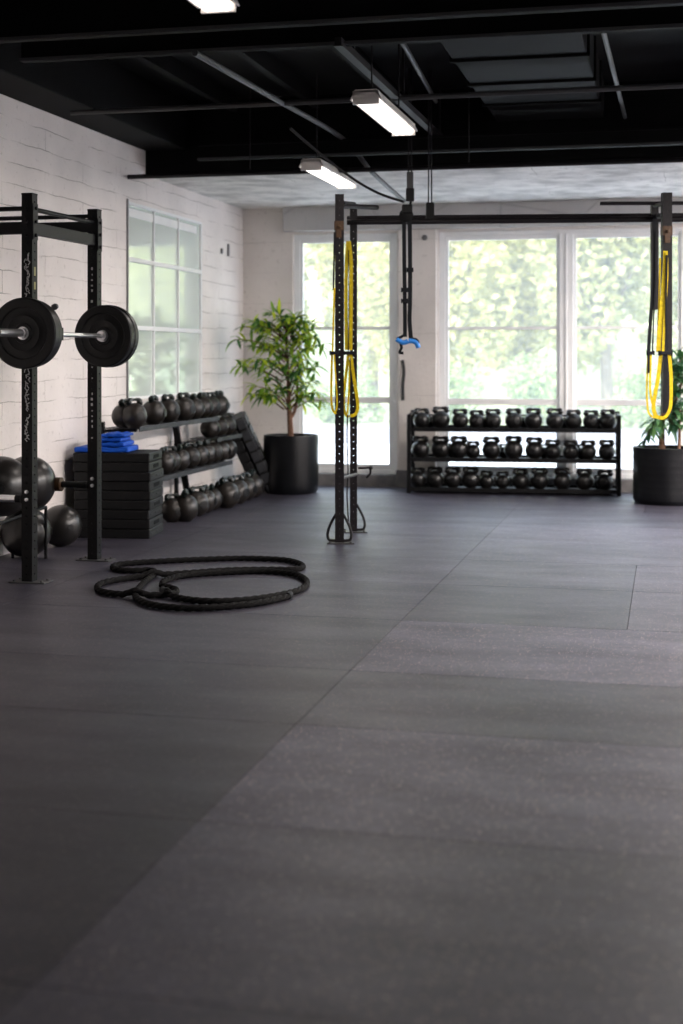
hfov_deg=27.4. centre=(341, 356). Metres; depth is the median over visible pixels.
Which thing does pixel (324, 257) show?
tree
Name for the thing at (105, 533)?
step block
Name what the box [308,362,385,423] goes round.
bush
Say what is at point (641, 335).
tree
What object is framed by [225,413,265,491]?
mat
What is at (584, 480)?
kettlebell
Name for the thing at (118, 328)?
weight plate
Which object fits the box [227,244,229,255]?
wall hook
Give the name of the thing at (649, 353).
strap
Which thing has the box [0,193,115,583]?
rack
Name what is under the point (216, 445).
kettlebell
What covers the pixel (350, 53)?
rail
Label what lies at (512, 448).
kettlebell
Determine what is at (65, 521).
medicine ball
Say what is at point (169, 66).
joist
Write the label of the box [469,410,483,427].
kettlebell
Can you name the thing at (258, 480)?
kettlebell
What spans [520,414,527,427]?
kettlebell
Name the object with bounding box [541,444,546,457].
kettlebell
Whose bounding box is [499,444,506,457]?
kettlebell
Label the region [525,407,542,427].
kettlebell
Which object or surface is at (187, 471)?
shelf
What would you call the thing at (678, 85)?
ceiling pipe
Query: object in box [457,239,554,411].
tree
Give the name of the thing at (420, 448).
kettlebell
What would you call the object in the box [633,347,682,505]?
potted plant
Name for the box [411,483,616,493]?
shelf
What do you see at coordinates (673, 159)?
ceiling pipe
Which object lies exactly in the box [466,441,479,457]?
kettlebell
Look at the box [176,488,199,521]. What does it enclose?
kettlebell
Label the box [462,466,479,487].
kettlebell
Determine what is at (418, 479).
kettlebell
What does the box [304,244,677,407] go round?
shrubs
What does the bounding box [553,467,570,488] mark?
kettlebell
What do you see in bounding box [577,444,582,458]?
kettlebell
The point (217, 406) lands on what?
kettlebell
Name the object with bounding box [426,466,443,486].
kettlebell
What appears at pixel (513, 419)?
kettlebell
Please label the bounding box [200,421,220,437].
kettlebell
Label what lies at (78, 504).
step block
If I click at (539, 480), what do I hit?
kettlebell
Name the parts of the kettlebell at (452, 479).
handle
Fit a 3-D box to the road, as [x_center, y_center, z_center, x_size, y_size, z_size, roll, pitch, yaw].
[6.304,1.630,27.024,120.000,0.140,6.500,0,0,13]
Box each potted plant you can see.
[225,297,334,494]
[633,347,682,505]
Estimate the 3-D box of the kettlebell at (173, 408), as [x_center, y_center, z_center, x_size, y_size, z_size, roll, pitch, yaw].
[-1.645,0.484,13.278,0.236,0.269,0.234,0,0,32]
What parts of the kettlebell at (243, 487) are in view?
handle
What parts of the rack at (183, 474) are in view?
shelf arm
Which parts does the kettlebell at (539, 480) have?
handle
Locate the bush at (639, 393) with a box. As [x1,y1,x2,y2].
[606,347,677,427]
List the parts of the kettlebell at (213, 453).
handle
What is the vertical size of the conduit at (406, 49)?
0.040 m
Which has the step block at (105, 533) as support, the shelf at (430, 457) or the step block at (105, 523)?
the step block at (105, 523)
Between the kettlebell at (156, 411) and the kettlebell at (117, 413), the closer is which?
the kettlebell at (117, 413)
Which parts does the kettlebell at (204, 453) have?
handle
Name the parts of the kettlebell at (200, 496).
handle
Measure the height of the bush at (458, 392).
1.587 m
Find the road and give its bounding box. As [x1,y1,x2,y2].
[304,425,677,446]
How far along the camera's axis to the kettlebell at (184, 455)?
13.29 m
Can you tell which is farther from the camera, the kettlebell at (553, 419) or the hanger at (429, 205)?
the kettlebell at (553, 419)
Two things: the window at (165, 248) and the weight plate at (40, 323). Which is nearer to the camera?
the weight plate at (40, 323)
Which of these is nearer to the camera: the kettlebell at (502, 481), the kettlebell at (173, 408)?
the kettlebell at (173, 408)
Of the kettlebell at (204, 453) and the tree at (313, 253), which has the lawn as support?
the tree at (313, 253)
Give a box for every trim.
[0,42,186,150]
[126,198,128,398]
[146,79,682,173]
[283,197,682,231]
[318,473,632,491]
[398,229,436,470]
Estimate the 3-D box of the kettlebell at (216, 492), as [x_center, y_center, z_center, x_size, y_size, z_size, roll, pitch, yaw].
[-1.277,1.373,13.757,0.222,0.253,0.220,0,0,-1]
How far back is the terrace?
21.38 m
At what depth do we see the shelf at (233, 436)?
14.57 m
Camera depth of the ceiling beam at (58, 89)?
11.51 m
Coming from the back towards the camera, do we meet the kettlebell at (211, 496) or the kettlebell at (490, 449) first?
the kettlebell at (490, 449)
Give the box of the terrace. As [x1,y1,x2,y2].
[319,443,632,468]
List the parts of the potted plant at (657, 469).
pot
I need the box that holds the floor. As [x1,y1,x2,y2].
[0,486,682,1023]
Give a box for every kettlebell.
[111,399,127,427]
[123,398,146,427]
[143,395,166,423]
[160,394,179,422]
[160,447,175,473]
[160,493,180,521]
[164,446,180,472]
[175,392,195,420]
[176,444,190,470]
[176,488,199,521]
[182,442,200,467]
[188,486,209,515]
[190,393,204,418]
[195,440,209,465]
[197,392,213,417]
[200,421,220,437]
[202,439,216,463]
[202,484,216,512]
[206,392,220,416]
[207,438,222,462]
[209,484,222,509]
[214,390,229,415]
[215,415,228,435]
[215,476,239,507]
[218,437,230,460]
[224,435,237,458]
[225,412,235,434]
[232,474,249,503]
[241,472,257,500]
[248,469,264,497]
[411,435,429,456]
[411,467,425,486]
[413,408,429,426]
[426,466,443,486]
[428,414,434,426]
[432,406,449,426]
[432,436,449,456]
[444,467,461,487]
[450,436,467,457]
[452,408,468,427]
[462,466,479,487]
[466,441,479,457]
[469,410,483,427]
[479,470,493,487]
[482,436,500,457]
[484,408,500,427]
[495,471,509,487]
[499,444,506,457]
[504,435,522,457]
[505,408,521,427]
[512,468,528,488]
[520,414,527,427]
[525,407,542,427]
[525,437,543,457]
[530,467,548,488]
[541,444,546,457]
[544,439,560,458]
[546,408,563,427]
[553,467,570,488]
[561,414,567,427]
[563,440,578,458]
[565,409,581,427]
[575,468,592,489]
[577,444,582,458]
[580,440,595,458]
[583,410,598,428]
[593,474,598,488]
[596,469,613,489]
[598,439,614,458]
[599,409,616,428]
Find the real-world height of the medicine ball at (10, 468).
0.421 m
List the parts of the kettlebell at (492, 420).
handle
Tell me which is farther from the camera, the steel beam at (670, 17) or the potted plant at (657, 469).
the potted plant at (657, 469)
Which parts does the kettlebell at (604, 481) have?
handle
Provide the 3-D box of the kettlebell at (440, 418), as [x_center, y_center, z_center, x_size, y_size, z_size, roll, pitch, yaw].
[1.103,0.668,15.544,0.205,0.246,0.208,0,0,-5]
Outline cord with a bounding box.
[401,360,405,399]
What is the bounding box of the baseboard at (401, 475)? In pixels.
[396,470,427,487]
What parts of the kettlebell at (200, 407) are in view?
handle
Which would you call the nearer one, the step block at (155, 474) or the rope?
the rope
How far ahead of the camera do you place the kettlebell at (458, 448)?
15.45 m
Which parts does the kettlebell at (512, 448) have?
handle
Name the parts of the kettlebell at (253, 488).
handle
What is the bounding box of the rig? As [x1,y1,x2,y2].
[326,192,682,543]
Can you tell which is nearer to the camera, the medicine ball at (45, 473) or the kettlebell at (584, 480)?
the medicine ball at (45, 473)
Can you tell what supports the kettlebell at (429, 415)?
on the rack at (411, 428)
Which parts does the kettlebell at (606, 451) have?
handle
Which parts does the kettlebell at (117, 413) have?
handle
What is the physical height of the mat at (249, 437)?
0.915 m
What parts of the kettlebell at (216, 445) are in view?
handle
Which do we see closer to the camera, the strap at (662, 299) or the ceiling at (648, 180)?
the strap at (662, 299)
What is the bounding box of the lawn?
[304,406,674,428]
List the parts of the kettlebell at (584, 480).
handle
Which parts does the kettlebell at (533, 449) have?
handle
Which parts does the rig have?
plate, short arm, plate, short arm, hanging post, short arm, hanging post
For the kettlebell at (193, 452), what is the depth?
13.58 m
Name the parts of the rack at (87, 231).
plate, plate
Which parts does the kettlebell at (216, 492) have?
handle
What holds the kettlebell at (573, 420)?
on the rack at (411, 428)
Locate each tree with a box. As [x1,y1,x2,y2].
[304,243,319,338]
[307,242,388,409]
[344,240,520,380]
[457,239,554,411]
[524,237,677,415]
[626,237,677,360]
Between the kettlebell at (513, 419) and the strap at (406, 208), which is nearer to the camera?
the strap at (406, 208)
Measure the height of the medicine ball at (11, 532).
0.372 m
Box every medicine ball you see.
[0,456,21,516]
[0,510,51,556]
[16,456,54,510]
[47,505,81,546]
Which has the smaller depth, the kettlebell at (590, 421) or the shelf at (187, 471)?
the shelf at (187, 471)
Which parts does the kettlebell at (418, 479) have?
handle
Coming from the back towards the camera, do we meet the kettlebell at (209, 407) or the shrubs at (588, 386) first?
the shrubs at (588, 386)
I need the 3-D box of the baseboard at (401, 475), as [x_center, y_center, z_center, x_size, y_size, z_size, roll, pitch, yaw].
[-0.034,1.400,16.278,2.338,0.200,0.070,0,0,13]
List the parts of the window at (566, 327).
sash, sash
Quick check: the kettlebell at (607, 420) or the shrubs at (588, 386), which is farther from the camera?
the shrubs at (588, 386)
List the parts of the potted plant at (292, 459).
pot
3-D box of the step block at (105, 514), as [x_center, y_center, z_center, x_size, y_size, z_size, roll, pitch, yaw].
[-1.885,1.305,11.821,0.648,0.076,0.500,0,0,5]
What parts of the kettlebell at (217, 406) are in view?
handle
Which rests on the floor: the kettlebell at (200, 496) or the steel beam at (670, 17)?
the kettlebell at (200, 496)
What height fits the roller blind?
0.080 m
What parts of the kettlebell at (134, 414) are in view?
handle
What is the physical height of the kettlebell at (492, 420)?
0.225 m
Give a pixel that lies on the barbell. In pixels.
(21, 333)
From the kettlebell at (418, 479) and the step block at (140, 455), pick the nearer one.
the step block at (140, 455)
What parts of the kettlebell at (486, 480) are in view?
handle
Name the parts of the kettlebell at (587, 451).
handle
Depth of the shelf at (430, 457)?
15.28 m
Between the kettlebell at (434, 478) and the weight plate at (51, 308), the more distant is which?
the kettlebell at (434, 478)
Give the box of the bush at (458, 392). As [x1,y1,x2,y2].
[449,362,485,422]
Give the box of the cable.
[289,127,403,202]
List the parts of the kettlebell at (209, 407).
handle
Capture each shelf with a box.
[105,416,218,431]
[163,460,231,480]
[190,433,241,441]
[411,425,616,432]
[411,454,616,463]
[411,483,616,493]
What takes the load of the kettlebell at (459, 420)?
on the rack at (411, 428)
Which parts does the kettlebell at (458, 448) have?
handle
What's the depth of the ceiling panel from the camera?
10.51 m
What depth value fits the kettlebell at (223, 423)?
14.76 m
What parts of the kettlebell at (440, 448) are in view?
handle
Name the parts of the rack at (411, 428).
post, post, post, post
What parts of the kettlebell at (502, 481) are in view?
handle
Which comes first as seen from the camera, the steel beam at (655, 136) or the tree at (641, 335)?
the steel beam at (655, 136)
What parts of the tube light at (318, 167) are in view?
hanger rod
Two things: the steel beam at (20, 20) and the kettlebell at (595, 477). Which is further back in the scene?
the kettlebell at (595, 477)
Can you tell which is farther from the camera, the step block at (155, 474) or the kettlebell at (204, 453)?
the kettlebell at (204, 453)
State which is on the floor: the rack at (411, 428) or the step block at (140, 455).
the rack at (411, 428)
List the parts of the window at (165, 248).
sill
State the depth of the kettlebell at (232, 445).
14.74 m
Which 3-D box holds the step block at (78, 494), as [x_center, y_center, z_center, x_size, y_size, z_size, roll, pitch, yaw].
[-1.875,1.148,11.834,0.648,0.076,0.500,0,0,5]
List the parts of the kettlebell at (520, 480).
handle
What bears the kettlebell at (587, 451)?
on the rack at (411, 428)
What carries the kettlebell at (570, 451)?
on the rack at (411, 428)
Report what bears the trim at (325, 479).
attached to the wall at (268, 251)
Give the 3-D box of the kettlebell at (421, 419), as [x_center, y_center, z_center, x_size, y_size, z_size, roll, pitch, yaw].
[0.891,0.678,15.578,0.188,0.225,0.190,0,0,2]
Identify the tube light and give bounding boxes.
[188,0,239,13]
[299,74,357,188]
[350,44,416,135]
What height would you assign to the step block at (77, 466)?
0.076 m
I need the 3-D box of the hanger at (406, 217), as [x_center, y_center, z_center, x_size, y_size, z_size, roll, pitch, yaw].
[0.554,-1.796,11.904,0.130,1.307,0.048,0,0,8]
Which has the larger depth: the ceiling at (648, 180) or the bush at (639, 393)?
the bush at (639, 393)
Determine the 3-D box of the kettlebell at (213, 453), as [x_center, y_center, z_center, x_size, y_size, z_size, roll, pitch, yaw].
[-1.369,0.955,14.113,0.218,0.248,0.216,0,0,3]
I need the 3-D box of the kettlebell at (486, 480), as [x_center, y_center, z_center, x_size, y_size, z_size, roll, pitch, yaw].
[1.605,1.351,15.467,0.166,0.199,0.168,0,0,37]
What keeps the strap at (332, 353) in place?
hanging from the rig
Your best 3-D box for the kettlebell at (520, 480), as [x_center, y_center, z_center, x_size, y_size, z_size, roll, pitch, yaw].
[1.970,1.336,15.410,0.192,0.230,0.195,0,0,26]
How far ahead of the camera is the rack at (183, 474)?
13.63 m
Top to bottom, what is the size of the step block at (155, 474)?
0.076 m
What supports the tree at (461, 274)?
on the lawn
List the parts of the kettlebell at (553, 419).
handle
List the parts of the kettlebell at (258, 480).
handle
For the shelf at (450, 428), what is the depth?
15.27 m
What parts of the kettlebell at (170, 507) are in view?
handle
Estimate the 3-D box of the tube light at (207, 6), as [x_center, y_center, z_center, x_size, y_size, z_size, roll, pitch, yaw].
[-0.754,-2.090,6.450,0.220,0.720,1.220,0,0,13]
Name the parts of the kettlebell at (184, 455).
handle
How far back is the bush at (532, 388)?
31.12 m
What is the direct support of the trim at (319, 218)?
attached to the wall at (268, 251)
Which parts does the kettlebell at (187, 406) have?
handle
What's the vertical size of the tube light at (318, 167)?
0.860 m
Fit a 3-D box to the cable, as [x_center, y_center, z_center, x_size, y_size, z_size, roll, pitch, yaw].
[0.013,-1.608,11.854,1.123,0.569,0.201,0,0,-30]
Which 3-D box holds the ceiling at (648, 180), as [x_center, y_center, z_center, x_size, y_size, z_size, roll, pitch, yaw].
[3.391,-1.850,14.098,10.800,0.200,3.360,0,0,13]
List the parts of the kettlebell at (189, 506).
handle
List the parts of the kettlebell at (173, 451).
handle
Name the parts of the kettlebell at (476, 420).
handle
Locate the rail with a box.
[333,37,442,135]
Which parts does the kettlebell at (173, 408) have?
handle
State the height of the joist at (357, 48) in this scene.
0.150 m
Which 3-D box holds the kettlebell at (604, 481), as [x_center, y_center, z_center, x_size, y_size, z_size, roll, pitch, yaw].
[2.874,1.338,15.269,0.188,0.225,0.190,0,0,21]
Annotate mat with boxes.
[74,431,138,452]
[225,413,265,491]
[234,411,269,493]
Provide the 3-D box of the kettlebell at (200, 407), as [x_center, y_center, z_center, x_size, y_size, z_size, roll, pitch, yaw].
[-1.479,0.490,13.991,0.226,0.258,0.224,0,0,5]
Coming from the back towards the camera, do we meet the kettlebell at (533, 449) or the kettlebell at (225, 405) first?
the kettlebell at (533, 449)
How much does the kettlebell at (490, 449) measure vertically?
0.246 m
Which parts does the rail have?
hanger rod, hanger rod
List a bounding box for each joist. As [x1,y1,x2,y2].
[135,56,236,111]
[235,51,319,107]
[331,46,397,104]
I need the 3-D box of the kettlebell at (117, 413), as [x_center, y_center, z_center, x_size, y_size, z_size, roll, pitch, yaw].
[-1.903,0.492,12.262,0.222,0.253,0.220,0,0,17]
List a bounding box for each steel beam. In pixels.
[0,0,682,42]
[20,6,682,62]
[197,126,682,160]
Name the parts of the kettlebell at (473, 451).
handle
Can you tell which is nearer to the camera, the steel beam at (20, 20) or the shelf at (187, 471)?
the steel beam at (20, 20)
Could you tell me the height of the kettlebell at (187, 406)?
0.276 m
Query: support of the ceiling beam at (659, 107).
attached to the wall at (72, 168)
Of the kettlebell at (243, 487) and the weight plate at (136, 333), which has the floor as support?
the kettlebell at (243, 487)
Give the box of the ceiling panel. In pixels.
[440,34,603,120]
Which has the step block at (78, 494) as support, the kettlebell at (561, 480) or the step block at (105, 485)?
the step block at (105, 485)
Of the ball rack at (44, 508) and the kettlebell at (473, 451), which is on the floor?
the ball rack at (44, 508)
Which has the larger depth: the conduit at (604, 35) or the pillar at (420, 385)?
the pillar at (420, 385)
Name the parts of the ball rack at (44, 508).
rail, leg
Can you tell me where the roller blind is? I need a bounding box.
[129,208,196,233]
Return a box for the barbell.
[0,328,106,340]
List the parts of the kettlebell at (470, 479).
handle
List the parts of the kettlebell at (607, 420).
handle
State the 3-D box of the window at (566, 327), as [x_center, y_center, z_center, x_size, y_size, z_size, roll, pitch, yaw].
[4.616,-0.039,15.304,7.162,2.796,0.115,0,0,13]
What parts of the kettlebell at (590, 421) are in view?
handle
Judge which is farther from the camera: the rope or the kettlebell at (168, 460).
the kettlebell at (168, 460)
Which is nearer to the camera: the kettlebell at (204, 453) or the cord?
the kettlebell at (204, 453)
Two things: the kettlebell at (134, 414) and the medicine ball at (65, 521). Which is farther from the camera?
the kettlebell at (134, 414)
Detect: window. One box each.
[129,202,201,403]
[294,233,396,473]
[439,227,682,478]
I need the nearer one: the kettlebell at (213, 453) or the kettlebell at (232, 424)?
the kettlebell at (213, 453)
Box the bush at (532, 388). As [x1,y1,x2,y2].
[500,352,555,425]
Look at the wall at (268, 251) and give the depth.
16.50 m
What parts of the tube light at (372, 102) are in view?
hanger rod, hanger rod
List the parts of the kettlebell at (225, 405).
handle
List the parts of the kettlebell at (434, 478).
handle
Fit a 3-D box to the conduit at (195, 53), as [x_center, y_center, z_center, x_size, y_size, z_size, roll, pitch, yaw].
[-0.157,-1.805,11.808,0.222,0.413,5.696,0,0,18]
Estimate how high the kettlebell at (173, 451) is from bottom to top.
0.248 m
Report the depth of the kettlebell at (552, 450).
15.30 m
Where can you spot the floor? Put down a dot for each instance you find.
(438, 779)
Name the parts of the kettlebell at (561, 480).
handle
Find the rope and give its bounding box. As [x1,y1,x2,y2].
[94,555,309,611]
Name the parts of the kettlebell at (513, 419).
handle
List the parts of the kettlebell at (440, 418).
handle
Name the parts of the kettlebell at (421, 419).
handle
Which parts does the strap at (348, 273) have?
tail cord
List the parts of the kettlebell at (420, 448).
handle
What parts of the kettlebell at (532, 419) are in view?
handle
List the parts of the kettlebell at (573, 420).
handle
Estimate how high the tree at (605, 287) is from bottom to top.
6.834 m
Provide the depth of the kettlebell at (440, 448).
15.48 m
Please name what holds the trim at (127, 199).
attached to the wall at (72, 168)
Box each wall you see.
[0,94,242,555]
[243,208,682,472]
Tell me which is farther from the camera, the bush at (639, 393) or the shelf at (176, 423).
the bush at (639, 393)
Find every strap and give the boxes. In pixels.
[329,232,338,413]
[344,241,358,520]
[395,204,420,353]
[646,214,656,417]
[652,251,672,419]
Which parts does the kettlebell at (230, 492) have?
handle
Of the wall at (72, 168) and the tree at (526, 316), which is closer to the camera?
the wall at (72, 168)
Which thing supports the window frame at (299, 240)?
in the wall at (268, 251)
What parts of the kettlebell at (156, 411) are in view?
handle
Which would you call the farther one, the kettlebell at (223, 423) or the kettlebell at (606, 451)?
the kettlebell at (606, 451)
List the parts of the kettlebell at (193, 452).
handle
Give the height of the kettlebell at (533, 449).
0.244 m
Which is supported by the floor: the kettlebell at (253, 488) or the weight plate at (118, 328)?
the kettlebell at (253, 488)
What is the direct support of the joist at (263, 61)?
attached to the ceiling at (643, 55)
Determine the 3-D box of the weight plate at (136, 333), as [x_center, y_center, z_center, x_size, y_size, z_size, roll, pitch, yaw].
[-1.686,-0.150,10.119,0.452,0.452,0.068,0,0,14]
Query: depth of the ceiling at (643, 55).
11.77 m
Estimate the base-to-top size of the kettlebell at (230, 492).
0.310 m
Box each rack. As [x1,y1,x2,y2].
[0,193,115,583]
[0,506,46,558]
[101,416,241,493]
[407,410,620,495]
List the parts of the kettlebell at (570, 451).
handle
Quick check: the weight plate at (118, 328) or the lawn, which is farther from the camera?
the lawn
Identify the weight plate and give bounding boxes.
[0,297,58,368]
[41,301,62,365]
[75,305,134,366]
[106,305,138,367]
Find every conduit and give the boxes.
[192,50,405,202]
[401,44,437,103]
[601,33,626,118]
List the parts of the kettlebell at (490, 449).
handle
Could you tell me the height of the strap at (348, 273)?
2.416 m
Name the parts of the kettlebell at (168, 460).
handle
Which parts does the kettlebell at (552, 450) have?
handle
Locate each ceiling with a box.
[109,29,682,100]
[157,162,682,208]
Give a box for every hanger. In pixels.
[399,69,413,222]
[426,70,433,218]
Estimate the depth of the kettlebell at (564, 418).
15.45 m
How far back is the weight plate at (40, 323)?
8.83 m
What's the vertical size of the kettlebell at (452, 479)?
0.236 m
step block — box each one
[73,449,161,462]
[73,459,161,471]
[74,468,163,481]
[74,477,162,490]
[74,486,162,500]
[74,495,162,509]
[75,505,161,519]
[78,523,162,538]
[81,514,162,528]
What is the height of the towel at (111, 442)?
0.160 m
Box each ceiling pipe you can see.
[70,82,682,114]
[127,87,682,178]
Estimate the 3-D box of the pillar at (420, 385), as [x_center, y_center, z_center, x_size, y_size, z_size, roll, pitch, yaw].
[0.874,-0.044,16.077,0.443,2.847,0.050,0,0,13]
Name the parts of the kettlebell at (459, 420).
handle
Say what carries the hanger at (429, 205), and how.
hanging from the ceiling at (643, 55)
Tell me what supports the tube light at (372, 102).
hanging from the ceiling at (643, 55)
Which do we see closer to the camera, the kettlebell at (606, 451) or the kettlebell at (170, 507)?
the kettlebell at (170, 507)
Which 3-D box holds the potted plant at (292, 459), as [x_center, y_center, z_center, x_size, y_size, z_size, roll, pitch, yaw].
[-0.686,0.421,15.458,1.228,2.159,0.959,0,0,13]
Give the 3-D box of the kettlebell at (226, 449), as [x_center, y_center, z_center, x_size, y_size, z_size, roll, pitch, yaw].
[-1.262,0.955,14.569,0.218,0.248,0.216,0,0,6]
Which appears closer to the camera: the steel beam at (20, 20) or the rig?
the steel beam at (20, 20)

